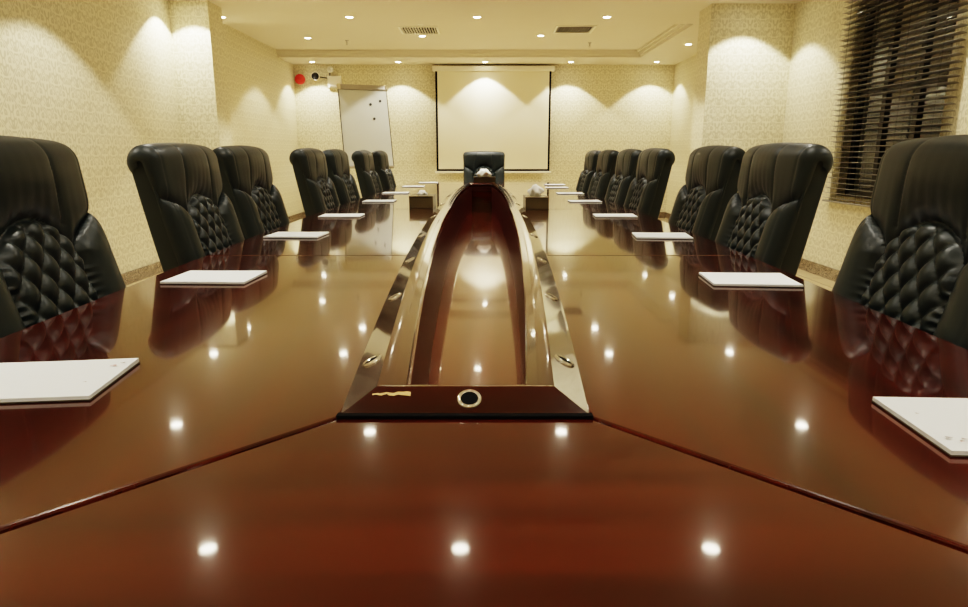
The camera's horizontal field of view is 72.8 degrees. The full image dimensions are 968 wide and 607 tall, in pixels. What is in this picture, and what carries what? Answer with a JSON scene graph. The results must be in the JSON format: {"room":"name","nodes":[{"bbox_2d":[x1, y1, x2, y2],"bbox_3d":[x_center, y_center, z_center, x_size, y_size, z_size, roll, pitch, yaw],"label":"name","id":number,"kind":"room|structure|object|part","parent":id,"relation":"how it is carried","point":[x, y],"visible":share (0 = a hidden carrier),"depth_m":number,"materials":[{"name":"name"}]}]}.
{"room":"conference room","nodes":[
{"label":"conference room","id":0,"kind":"room"},
{"bbox_2d":[0,0,301,273],"bbox_3d":[-3.075,-1.324,4.406,0.630,2.870,14.580,0,13,0],"label":"wall","id":1,"kind":"structure","parent":0,"point":[101,80],"depth_m":5.88,"materials":[{"name":"beige paint"}]},
{"bbox_2d":[121,212,302,284],"bbox_3d":[-3.007,0.022,4.712,0.525,0.110,14.580,0,13,0],"label":"baseboard","id":2,"kind":"structure","parent":1,"relation":"attached to","point":[135,275],"depth_m":6.08,"materials":[{"name":"stone"}]},
{"bbox_2d":[276,24,687,54],"bbox_3d":[-0.398,-3.671,9.057,5.745,0.069,2.730,0,13,0],"label":"trim","id":3,"kind":"structure","parent":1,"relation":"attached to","point":[675,27],"depth_m":10.36,"materials":[{"name":"paint"}]},
{"bbox_2d":[126,218,834,290],"bbox_3d":[0.000,0.124,4.735,6.780,0.100,14.820,0,13,0],"label":"floor","id":4,"kind":"structure","parent":0,"point":[825,283],"depth_m":6.03,"materials":[{"name":"beige tile"}]},
{"bbox_2d":[0,135,125,337],"bbox_3d":[-0.650,0.239,1.393,0.737,1.157,0.601,0,13,0],"label":"chair","id":5,"kind":"object","parent":4,"relation":"on","point":[56,258],"visible":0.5,"depth_m":1.32,"materials":[{"name":"black leather"}]},
{"bbox_2d":[0,135,88,243],"bbox_3d":[-0.953,-0.207,1.291,0.130,0.243,0.474,0,13,0],"label":"cushion","id":6,"kind":"object","parent":5,"relation":"on","point":[44,198],"depth_m":1.33,"materials":[{"name":"black leather"}]},
{"bbox_3d":[-0.841,0.085,1.356,0.152,0.521,0.238,0,13,0],"label":"tufted panel","id":7,"kind":"part","parent":5,"relation":"part of","materials":[{"name":"black leather"}]},
{"bbox_2d":[127,143,244,271],"bbox_3d":[-0.686,0.043,2.256,0.737,1.157,0.601,0,13,0],"label":"chair","id":8,"kind":"object","parent":4,"relation":"on","point":[189,217],"visible":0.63,"depth_m":2.00,"materials":[{"name":"black leather"}]},
{"bbox_2d":[127,143,222,211],"bbox_3d":[-0.990,-0.403,2.154,0.130,0.243,0.474,0,13,0],"label":"cushion","id":9,"kind":"object","parent":8,"relation":"on","point":[168,177],"depth_m":2.00,"materials":[{"name":"black leather"}]},
{"bbox_3d":[-0.877,-0.112,2.219,0.152,0.521,0.238,0,13,0],"label":"tufted panel","id":10,"kind":"part","parent":8,"relation":"part of","materials":[{"name":"black leather"}]},
{"bbox_2d":[212,145,289,239],"bbox_3d":[-0.698,-0.093,2.855,0.737,1.157,0.601,0,13,0],"label":"chair","id":11,"kind":"object","parent":4,"relation":"on","point":[246,172],"visible":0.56,"depth_m":2.62,"materials":[{"name":"black leather"}]},
{"bbox_2d":[212,145,272,196],"bbox_3d":[-1.001,-0.539,2.754,0.130,0.243,0.474,0,13,0],"label":"cushion","id":12,"kind":"object","parent":11,"relation":"on","point":[245,171],"depth_m":2.61,"materials":[{"name":"black leather"}]},
{"bbox_3d":[-0.888,-0.248,2.818,0.152,0.521,0.238,0,13,0],"label":"tufted panel","id":13,"kind":"part","parent":11,"relation":"part of","materials":[{"name":"black leather"}]},
{"bbox_2d":[289,148,339,216],"bbox_3d":[-0.703,-0.336,3.923,0.737,1.157,0.601,0,13,0],"label":"chair","id":14,"kind":"object","parent":4,"relation":"on","point":[317,191],"visible":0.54,"depth_m":3.65,"materials":[{"name":"black leather"}]},
{"bbox_2d":[289,148,327,182],"bbox_3d":[-1.006,-0.781,3.822,0.130,0.243,0.474,0,13,0],"label":"cushion","id":15,"kind":"object","parent":14,"relation":"on","point":[309,165],"depth_m":3.63,"materials":[{"name":"black leather"}]},
{"bbox_3d":[-0.893,-0.490,3.886,0.152,0.521,0.238,0,13,0],"label":"tufted panel","id":16,"kind":"part","parent":14,"relation":"part of","materials":[{"name":"black leather"}]},
{"bbox_2d":[323,149,360,204],"bbox_3d":[-0.699,-0.482,4.567,0.737,1.157,0.601,0,13,0],"label":"chair","id":17,"kind":"object","parent":4,"relation":"on","point":[337,160],"visible":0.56,"depth_m":4.30,"materials":[{"name":"black leather"}]},
{"bbox_2d":[323,149,349,178],"bbox_3d":[-1.002,-0.928,4.465,0.130,0.243,0.474,0,13,0],"label":"cushion","id":18,"kind":"object","parent":17,"relation":"on","point":[337,160],"depth_m":4.29,"materials":[{"name":"black leather"}]},
{"bbox_3d":[-0.889,-0.637,4.530,0.152,0.521,0.238,0,13,0],"label":"tufted panel","id":19,"kind":"part","parent":17,"relation":"part of","materials":[{"name":"black leather"}]},
{"bbox_2d":[329,83,393,170],"bbox_3d":[-1.774,-2.128,9.639,0.831,2.110,1.030,-5,14,-20],"label":"whiteboard","id":20,"kind":"object","parent":4,"relation":"on","point":[364,111],"visible":0.84,"depth_m":9.52,"materials":[{"name":"white plastic"}]},
{"bbox_2d":[351,150,382,197],"bbox_3d":[-0.687,-0.702,5.532,0.737,1.157,0.601,0,13,0],"label":"chair","id":21,"kind":"object","parent":4,"relation":"on","point":[369,182],"visible":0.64,"depth_m":5.25,"materials":[{"name":"black leather"}]},
{"bbox_2d":[351,150,373,172],"bbox_3d":[-0.990,-1.147,5.431,0.130,0.243,0.474,0,13,0],"label":"cushion","id":22,"kind":"object","parent":21,"relation":"on","point":[363,160],"depth_m":5.22,"materials":[{"name":"black leather"}]},
{"bbox_3d":[-0.877,-0.856,5.495,0.152,0.521,0.238,0,13,0],"label":"tufted panel","id":23,"kind":"part","parent":21,"relation":"part of","materials":[{"name":"black leather"}]},
{"bbox_2d":[372,150,396,190],"bbox_3d":[-0.671,-0.874,6.293,0.737,1.157,0.601,0,13,0],"label":"chair","id":24,"kind":"object","parent":4,"relation":"on","point":[381,163],"visible":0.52,"depth_m":6.01,"materials":[{"name":"black leather"}]},
{"bbox_2d":[372,150,388,170],"bbox_3d":[-0.975,-1.320,6.191,0.130,0.243,0.474,0,13,0],"label":"cushion","id":25,"kind":"object","parent":24,"relation":"on","point":[381,163],"depth_m":5.98,"materials":[{"name":"black leather"}]},
{"bbox_3d":[-0.862,-1.029,6.256,0.152,0.521,0.238,0,13,0],"label":"tufted panel","id":26,"kind":"part","parent":24,"relation":"part of","materials":[{"name":"black leather"}]},
{"bbox_2d":[0,182,967,606],"bbox_3d":[-0.022,-0.142,3.775,1.698,0.844,7.335,0,13,0],"label":"conference table","id":27,"kind":"object","parent":4,"relation":"on","point":[476,398],"visible":0.98,"depth_m":0.73,"materials":[{"name":"brown wood"}]},
{"bbox_2d":[0,358,139,403],"bbox_3d":[-0.600,0.103,0.882,0.203,0.008,0.155,-1,13,-6],"label":"pad","id":28,"kind":"object","parent":27,"relation":"on","point":[75,380],"visible":1,"depth_m":0.88,"materials":[{"name":"white paper"}]},
{"bbox_3d":[-0.508,0.087,1.083,0.679,0.050,1.886,0,13,0],"label":"panel","id":29,"kind":"part","parent":27,"relation":"part of","materials":[{"name":"brown wood"}]},
{"bbox_2d":[160,270,266,284],"bbox_3d":[-0.663,-0.065,1.622,0.203,0.008,0.155,0,13,2],"label":"pad","id":30,"kind":"object","parent":27,"relation":"on","point":[190,277],"visible":1,"depth_m":1.60,"materials":[{"name":"white paper"}]},
{"bbox_2d":[263,232,328,238],"bbox_3d":[-0.705,-0.259,2.473,0.203,0.008,0.155,1,13,3],"label":"pad","id":31,"kind":"object","parent":27,"relation":"on","point":[297,235],"visible":1,"depth_m":2.43,"materials":[{"name":"white paper"}]},
{"bbox_3d":[-0.553,-0.315,2.851,0.637,0.050,1.738,0,13,0],"label":"panel","id":32,"kind":"part","parent":27,"relation":"part of","materials":[{"name":"brown wood"}]},
{"bbox_2d":[318,213,364,217],"bbox_3d":[-0.705,-0.436,3.254,0.203,0.008,0.155,0,13,0],"label":"pad","id":33,"kind":"object","parent":27,"relation":"on","point":[361,214],"visible":1,"depth_m":3.23,"materials":[{"name":"white paper"}]},
{"bbox_2d":[362,200,396,201],"bbox_3d":[-0.681,-0.669,4.278,0.203,0.008,0.155,0,13,0],"label":"pad","id":34,"kind":"object","parent":27,"relation":"on","point":[364,200],"visible":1,"depth_m":4.27,"materials":[{"name":"white paper"}]},
{"bbox_3d":[-0.564,-0.700,4.548,0.616,0.050,1.738,0,13,0],"label":"panel","id":35,"kind":"part","parent":27,"relation":"part of","materials":[{"name":"brown wood"}]},
{"bbox_2d":[382,192,409,193],"bbox_3d":[-0.696,-0.875,5.185,0.203,0.008,0.155,0,13,0],"label":"pad","id":36,"kind":"object","parent":27,"relation":"on","point":[383,192],"visible":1,"depth_m":5.18,"materials":[{"name":"white paper"}]},
{"bbox_3d":[-0.189,-0.536,3.685,0.162,0.036,5.993,0,13,0],"label":"frame rail","id":37,"kind":"part","parent":27,"relation":"part of","materials":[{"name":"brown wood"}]},
{"bbox_3d":[-0.524,-1.100,6.309,0.666,0.050,1.870,0,13,0],"label":"panel","id":38,"kind":"part","parent":27,"relation":"part of","materials":[{"name":"brown wood"}]},
{"bbox_2d":[409,190,435,208],"bbox_3d":[-0.357,-0.612,3.829,0.138,0.097,0.243,0,13,0],"label":"tissue box","id":39,"kind":"object","parent":27,"relation":"on","point":[422,199],"visible":1,"depth_m":3.72,"materials":[{"name":"brown wood"}]},
{"bbox_3d":[-0.357,-0.629,3.826,0.138,0.010,0.243,0,13,0],"label":"box lid","id":40,"kind":"part","parent":39,"relation":"part of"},
{"bbox_3d":[-0.022,0.119,0.802,0.298,0.036,0.080,0,13,0],"label":"frame rail","id":41,"kind":"part","parent":27,"relation":"part of","materials":[{"name":"brown wood"}]},
{"bbox_3d":[-0.022,-1.243,6.940,1.564,0.050,0.674,0,13,0],"label":"panel","id":42,"kind":"part","parent":27,"relation":"part of","materials":[{"name":"brown wood"}]},
{"bbox_3d":[-0.022,-0.749,6.613,0.630,0.770,0.030,0,13,0],"label":"support panel","id":43,"kind":"part","parent":27,"relation":"part of","materials":[{"name":"brown wood"}]},
{"bbox_3d":[-0.022,-1.191,6.569,0.341,0.036,0.080,0,13,0],"label":"frame rail","id":44,"kind":"part","parent":27,"relation":"part of","materials":[{"name":"brown wood"}]},
{"bbox_3d":[-0.022,0.232,0.445,1.502,0.050,0.674,0,13,0],"label":"panel","id":45,"kind":"part","parent":27,"relation":"part of","materials":[{"name":"brown wood"}]},
{"bbox_2d":[474,169,495,182],"bbox_3d":[0.006,-1.289,6.614,0.219,0.136,0.132,0,13,0],"label":"tissue box","id":46,"kind":"object","parent":27,"relation":"on","point":[484,174],"visible":1,"depth_m":6.57,"materials":[{"name":"brown wood"}]},
{"bbox_2d":[523,184,548,209],"bbox_3d":[0.295,-0.614,3.752,0.132,0.135,0.243,0,13,0],"label":"tissue box","id":47,"kind":"object","parent":27,"relation":"on","point":[534,200],"visible":1,"depth_m":3.65,"materials":[{"name":"brown wood"}]},
{"bbox_3d":[0.295,-0.611,3.753,0.132,0.010,0.243,0,13,0],"label":"box lid","id":48,"kind":"part","parent":47,"relation":"part of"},
{"bbox_3d":[0.144,-0.536,3.685,0.162,0.036,5.993,0,13,0],"label":"frame rail","id":49,"kind":"part","parent":27,"relation":"part of","materials":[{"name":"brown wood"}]},
{"bbox_3d":[0.479,-1.100,6.309,0.666,0.050,1.870,0,13,0],"label":"panel","id":50,"kind":"part","parent":27,"relation":"part of","materials":[{"name":"brown wood"}]},
{"bbox_2d":[556,192,583,193],"bbox_3d":[0.672,-0.862,5.127,0.203,0.008,0.155,0,13,0],"label":"pad","id":51,"kind":"object","parent":27,"relation":"on","point":[556,192],"visible":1,"depth_m":5.10,"materials":[{"name":"white paper"}]},
{"bbox_3d":[0.518,-0.700,4.548,0.616,0.050,1.738,0,13,0],"label":"panel","id":52,"kind":"part","parent":27,"relation":"part of","materials":[{"name":"brown wood"}]},
{"bbox_2d":[568,200,601,202],"bbox_3d":[0.654,-0.665,4.263,0.203,0.008,0.155,0,13,0],"label":"pad","id":53,"kind":"object","parent":27,"relation":"on","point":[570,201],"visible":1,"depth_m":4.19,"materials":[{"name":"white paper"}]},
{"bbox_2d":[593,214,637,217],"bbox_3d":[0.648,-0.436,3.254,0.203,0.008,0.155,1,13,3],"label":"pad","id":54,"kind":"object","parent":27,"relation":"on","point":[594,215],"visible":1,"depth_m":3.22,"materials":[{"name":"white paper"}]},
{"bbox_3d":[0.508,-0.315,2.851,0.637,0.050,1.738,0,13,0],"label":"panel","id":55,"kind":"part","parent":27,"relation":"part of","materials":[{"name":"brown wood"}]},
{"bbox_2d":[632,232,693,239],"bbox_3d":[0.663,-0.253,2.450,0.203,0.008,0.155,1,13,6],"label":"pad","id":56,"kind":"object","parent":27,"relation":"on","point":[638,235],"visible":1,"depth_m":2.43,"materials":[{"name":"white paper"}]},
{"bbox_2d":[698,272,803,287],"bbox_3d":[0.642,-0.059,1.593,0.203,0.008,0.155,1,13,5],"label":"pad","id":57,"kind":"object","parent":27,"relation":"on","point":[779,280],"visible":1,"depth_m":1.56,"materials":[{"name":"white paper"}]},
{"bbox_3d":[0.463,0.087,1.083,0.679,0.050,1.886,0,13,0],"label":"panel","id":58,"kind":"part","parent":27,"relation":"part of","materials":[{"name":"brown wood"}]},
{"bbox_2d":[871,397,967,456],"bbox_3d":[0.579,0.136,0.735,0.203,0.008,0.155,1,13,3],"label":"pad","id":59,"kind":"object","parent":27,"relation":"on","point":[943,422],"visible":1,"depth_m":0.75,"materials":[{"name":"white paper"}]},
{"bbox_2d":[463,151,504,181],"bbox_3d":[0.000,-1.090,7.240,0.601,1.157,0.737,0,13,0],"label":"chair","id":60,"kind":"object","parent":4,"relation":"on","point":[474,161],"visible":0.41,"depth_m":7.38,"materials":[{"name":"black leather"}]},
{"bbox_3d":[-0.002,-1.286,7.390,0.238,0.521,0.152,0,13,0],"label":"tufted panel","id":61,"kind":"part","parent":60,"relation":"part of","materials":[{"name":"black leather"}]},
{"bbox_2d":[463,151,504,171],"bbox_3d":[0.000,-1.602,7.434,0.474,0.243,0.130,0,13,0],"label":"cushion","id":62,"kind":"object","parent":60,"relation":"on","point":[474,161],"depth_m":7.38,"materials":[{"name":"black leather"}]},
{"bbox_2d":[576,150,600,192],"bbox_3d":[0.639,-0.755,5.766,0.737,1.157,0.601,0,13,0],"label":"chair","id":63,"kind":"object","parent":4,"relation":"on","point":[591,157],"visible":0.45,"depth_m":5.51,"materials":[{"name":"black leather"}]},
{"bbox_3d":[0.830,-0.910,5.733,0.152,0.521,0.238,0,13,0],"label":"tufted panel","id":64,"kind":"part","parent":63,"relation":"part of","materials":[{"name":"black leather"}]},
{"bbox_2d":[583,150,600,173],"bbox_3d":[0.943,-1.200,5.665,0.130,0.243,0.474,0,13,0],"label":"cushion","id":65,"kind":"object","parent":63,"relation":"on","point":[591,157],"depth_m":5.49,"materials":[{"name":"black leather"}]},
{"bbox_2d":[587,150,618,198],"bbox_3d":[0.647,-0.615,5.152,0.737,1.157,0.601,0,13,0],"label":"chair","id":66,"kind":"object","parent":4,"relation":"on","point":[606,162],"visible":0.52,"depth_m":4.88,"materials":[{"name":"black leather"}]},
{"bbox_3d":[0.837,-0.770,5.118,0.152,0.521,0.238,0,13,0],"label":"tufted panel","id":67,"kind":"part","parent":66,"relation":"part of","materials":[{"name":"black leather"}]},
{"bbox_2d":[596,150,618,175],"bbox_3d":[0.950,-1.061,5.051,0.130,0.243,0.474,0,13,0],"label":"cushion","id":68,"kind":"object","parent":66,"relation":"on","point":[606,162],"depth_m":4.85,"materials":[{"name":"black leather"}]},
{"bbox_2d":[604,149,641,205],"bbox_3d":[0.655,-0.456,4.450,0.737,1.157,0.601,0,13,0],"label":"chair","id":69,"kind":"object","parent":4,"relation":"on","point":[627,159],"visible":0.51,"depth_m":4.19,"materials":[{"name":"black leather"}]},
{"bbox_3d":[0.846,-0.611,4.416,0.152,0.521,0.238,0,13,0],"label":"tufted panel","id":70,"kind":"part","parent":69,"relation":"part of","materials":[{"name":"black leather"}]},
{"bbox_2d":[614,149,641,179],"bbox_3d":[0.958,-0.901,4.348,0.130,0.243,0.474,0,13,0],"label":"cushion","id":71,"kind":"object","parent":69,"relation":"on","point":[627,159],"depth_m":4.18,"materials":[{"name":"black leather"}]},
{"bbox_2d":[623,148,674,218],"bbox_3d":[0.658,-0.316,3.835,0.737,1.157,0.601,0,13,0],"label":"chair","id":72,"kind":"object","parent":4,"relation":"on","point":[646,191],"visible":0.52,"depth_m":3.56,"materials":[{"name":"black leather"}]},
{"bbox_3d":[0.848,-0.471,3.802,0.152,0.521,0.238,0,13,0],"label":"tufted panel","id":73,"kind":"part","parent":72,"relation":"part of","materials":[{"name":"black leather"}]},
{"bbox_2d":[634,148,674,183],"bbox_3d":[0.961,-0.761,3.734,0.130,0.243,0.474,0,13,0],"label":"cushion","id":74,"kind":"object","parent":72,"relation":"on","point":[654,165],"depth_m":3.54,"materials":[{"name":"black leather"}]},
{"bbox_2d":[668,145,744,241],"bbox_3d":[0.653,-0.093,2.855,0.737,1.157,0.601,0,13,0],"label":"chair","id":75,"kind":"object","parent":4,"relation":"on","point":[712,172],"visible":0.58,"depth_m":2.60,"materials":[{"name":"black leather"}]},
{"bbox_3d":[0.843,-0.249,2.822,0.152,0.521,0.238,0,13,0],"label":"tufted panel","id":76,"kind":"part","parent":75,"relation":"part of","materials":[{"name":"black leather"}]},
{"bbox_2d":[684,145,744,196],"bbox_3d":[0.956,-0.539,2.754,0.130,0.243,0.474,0,13,0],"label":"cushion","id":77,"kind":"object","parent":75,"relation":"on","point":[714,170],"depth_m":2.59,"materials":[{"name":"black leather"}]},
{"bbox_2d":[715,142,833,275],"bbox_3d":[0.640,0.053,2.212,0.737,1.157,0.601,0,13,0],"label":"chair","id":78,"kind":"object","parent":4,"relation":"on","point":[769,220],"visible":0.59,"depth_m":1.95,"materials":[{"name":"black leather"}]},
{"bbox_3d":[0.830,-0.102,2.178,0.152,0.521,0.238,0,13,0],"label":"tufted panel","id":79,"kind":"part","parent":78,"relation":"part of","materials":[{"name":"black leather"}]},
{"bbox_2d":[736,142,833,212],"bbox_3d":[0.943,-0.393,2.111,0.130,0.243,0.474,0,13,0],"label":"cushion","id":80,"kind":"object","parent":78,"relation":"on","point":[784,177],"depth_m":1.96,"materials":[{"name":"black leather"}]},
{"bbox_2d":[831,134,967,349],"bbox_3d":[0.603,0.249,1.349,0.737,1.157,0.601,0,13,0],"label":"chair","id":81,"kind":"object","parent":4,"relation":"on","point":[906,261],"visible":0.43,"depth_m":1.26,"materials":[{"name":"black leather"}]},
{"bbox_3d":[0.794,0.094,1.315,0.152,0.521,0.238,0,13,0],"label":"tufted panel","id":82,"kind":"part","parent":81,"relation":"part of","materials":[{"name":"black leather"}]},
{"bbox_2d":[868,134,967,267],"bbox_3d":[0.906,-0.197,1.247,0.130,0.243,0.474,0,13,0],"label":"cushion","id":83,"kind":"object","parent":81,"relation":"on","point":[919,198],"depth_m":1.27,"materials":[{"name":"black leather"}]},
{"bbox_2d":[293,65,674,211],"bbox_3d":[0.000,-2.953,11.573,6.780,2.870,0.120,0,13,0],"label":"wall","id":84,"kind":"structure","parent":0,"point":[618,108],"depth_m":11.42,"materials":[{"name":"beige paint"}]},
{"bbox_2d":[295,74,304,84],"bbox_3d":[-3.156,-3.846,11.257,0.176,0.176,0.102,0,13,0],"label":"fire alarm siren","id":85,"kind":"object","parent":84,"relation":"attached to","point":[299,78],"visible":1,"depth_m":11.22,"materials":[{"name":"red plastic"}]},
{"bbox_2d":[311,66,341,87],"bbox_3d":[-2.703,-3.882,11.252,0.515,0.355,0.095,0,13,0],"label":"emergency light","id":86,"kind":"object","parent":84,"relation":"attached to","point":[332,80],"visible":0.97,"depth_m":11.23,"materials":[{"name":"white plastic"}]},
{"bbox_2d":[303,212,664,217],"bbox_3d":[0.000,-1.592,11.813,6.540,0.110,0.015,0,13,0],"label":"baseboard","id":87,"kind":"structure","parent":84,"relation":"attached to","point":[662,214],"depth_m":11.81,"materials":[{"name":"stone"}]},
{"bbox_2d":[432,66,554,172],"bbox_3d":[0.159,-3.172,11.377,2.092,1.785,0.164,0,13,0],"label":"projection screen","id":88,"kind":"object","parent":84,"relation":"attached to","point":[506,109],"visible":0.98,"depth_m":11.32,"materials":[{"name":"white fabric"}]},
{"bbox_3d":[0.159,-4.001,11.189,2.080,0.085,0.164,0,13,0],"label":"casing","id":89,"kind":"part","parent":88,"relation":"part of","materials":[{"name":"white plastic"}]},
{"bbox_2d":[208,0,801,64],"bbox_3d":[0.000,-2.602,4.116,6.780,0.250,14.820,0,13,0],"label":"ceiling","id":90,"kind":"structure","parent":0,"point":[278,24],"depth_m":8.32,"materials":[{"name":"paint"}]},
{"bbox_2d":[397,26,439,34],"bbox_3d":[-0.855,-3.612,8.686,0.516,0.023,0.516,0,13,0],"label":"ceiling vent","id":91,"kind":"object","parent":90,"relation":"in","point":[410,30],"visible":1,"depth_m":8.65,"materials":[{"name":"white metal"}]},
{"bbox_2d":[553,25,596,33],"bbox_3d":[1.185,-3.599,8.627,0.516,0.023,0.516,0,13,0],"label":"ceiling vent","id":92,"kind":"object","parent":90,"relation":"in","point":[559,29],"visible":1,"depth_m":8.62,"materials":[{"name":"white metal"}]},
{"bbox_2d":[666,0,967,269],"bbox_3d":[2.857,-1.324,4.406,1.065,2.870,14.580,0,13,0],"label":"wall","id":93,"kind":"structure","parent":0,"point":[758,74],"depth_m":6.73,"materials":[{"name":"beige paint"}]},
{"bbox_2d":[665,212,839,281],"bbox_3d":[2.790,0.022,4.712,0.960,0.110,14.580,0,13,0],"label":"baseboard","id":94,"kind":"structure","parent":93,"relation":"attached to","point":[821,270],"depth_m":6.21,"materials":[{"name":"stone"}]},
{"bbox_2d":[845,0,959,197],"bbox_3d":[3.275,-1.615,5.124,0.050,1.600,1.260,0,13,0],"label":"window","id":95,"kind":"structure","parent":93,"relation":"in","point":[921,116],"depth_m":5.22,"materials":[{"name":"black glass"}]},
{"bbox_2d":[822,0,967,207],"bbox_3d":[3.144,-1.655,5.116,0.060,1.800,1.530,0,13,0],"label":"blind","id":96,"kind":"object","parent":95,"relation":"attached to","point":[861,2],"visible":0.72,"depth_m":5.07,"materials":[{"name":"brown wood"}]},
{"bbox_3d":[3.144,-1.784,5.729,0.054,1.760,0.002,0,13,0],"label":"ladder cord","id":97,"kind":"part","parent":96,"relation":"part of","materials":[{"name":"brown fabric"}]},
{"bbox_3d":[3.144,-0.785,5.313,0.048,0.016,1.530,0,13,0],"label":"rail","id":98,"kind":"part","parent":96,"relation":"part of","materials":[{"name":"brown wood"}]},
{"bbox_3d":[3.144,-1.692,5.327,0.054,1.760,0.002,0,13,0],"label":"ladder cord","id":99,"kind":"part","parent":96,"relation":"part of","materials":[{"name":"brown fabric"}]},
{"bbox_3d":[3.144,-1.597,4.909,0.054,1.760,0.002,0,13,0],"label":"ladder cord","id":100,"kind":"part","parent":96,"relation":"part of","materials":[{"name":"brown fabric"}]},
{"bbox_3d":[3.144,-1.506,4.506,0.054,1.760,0.002,0,13,0],"label":"ladder cord","id":101,"kind":"part","parent":96,"relation":"part of","materials":[{"name":"brown fabric"}]}
]}

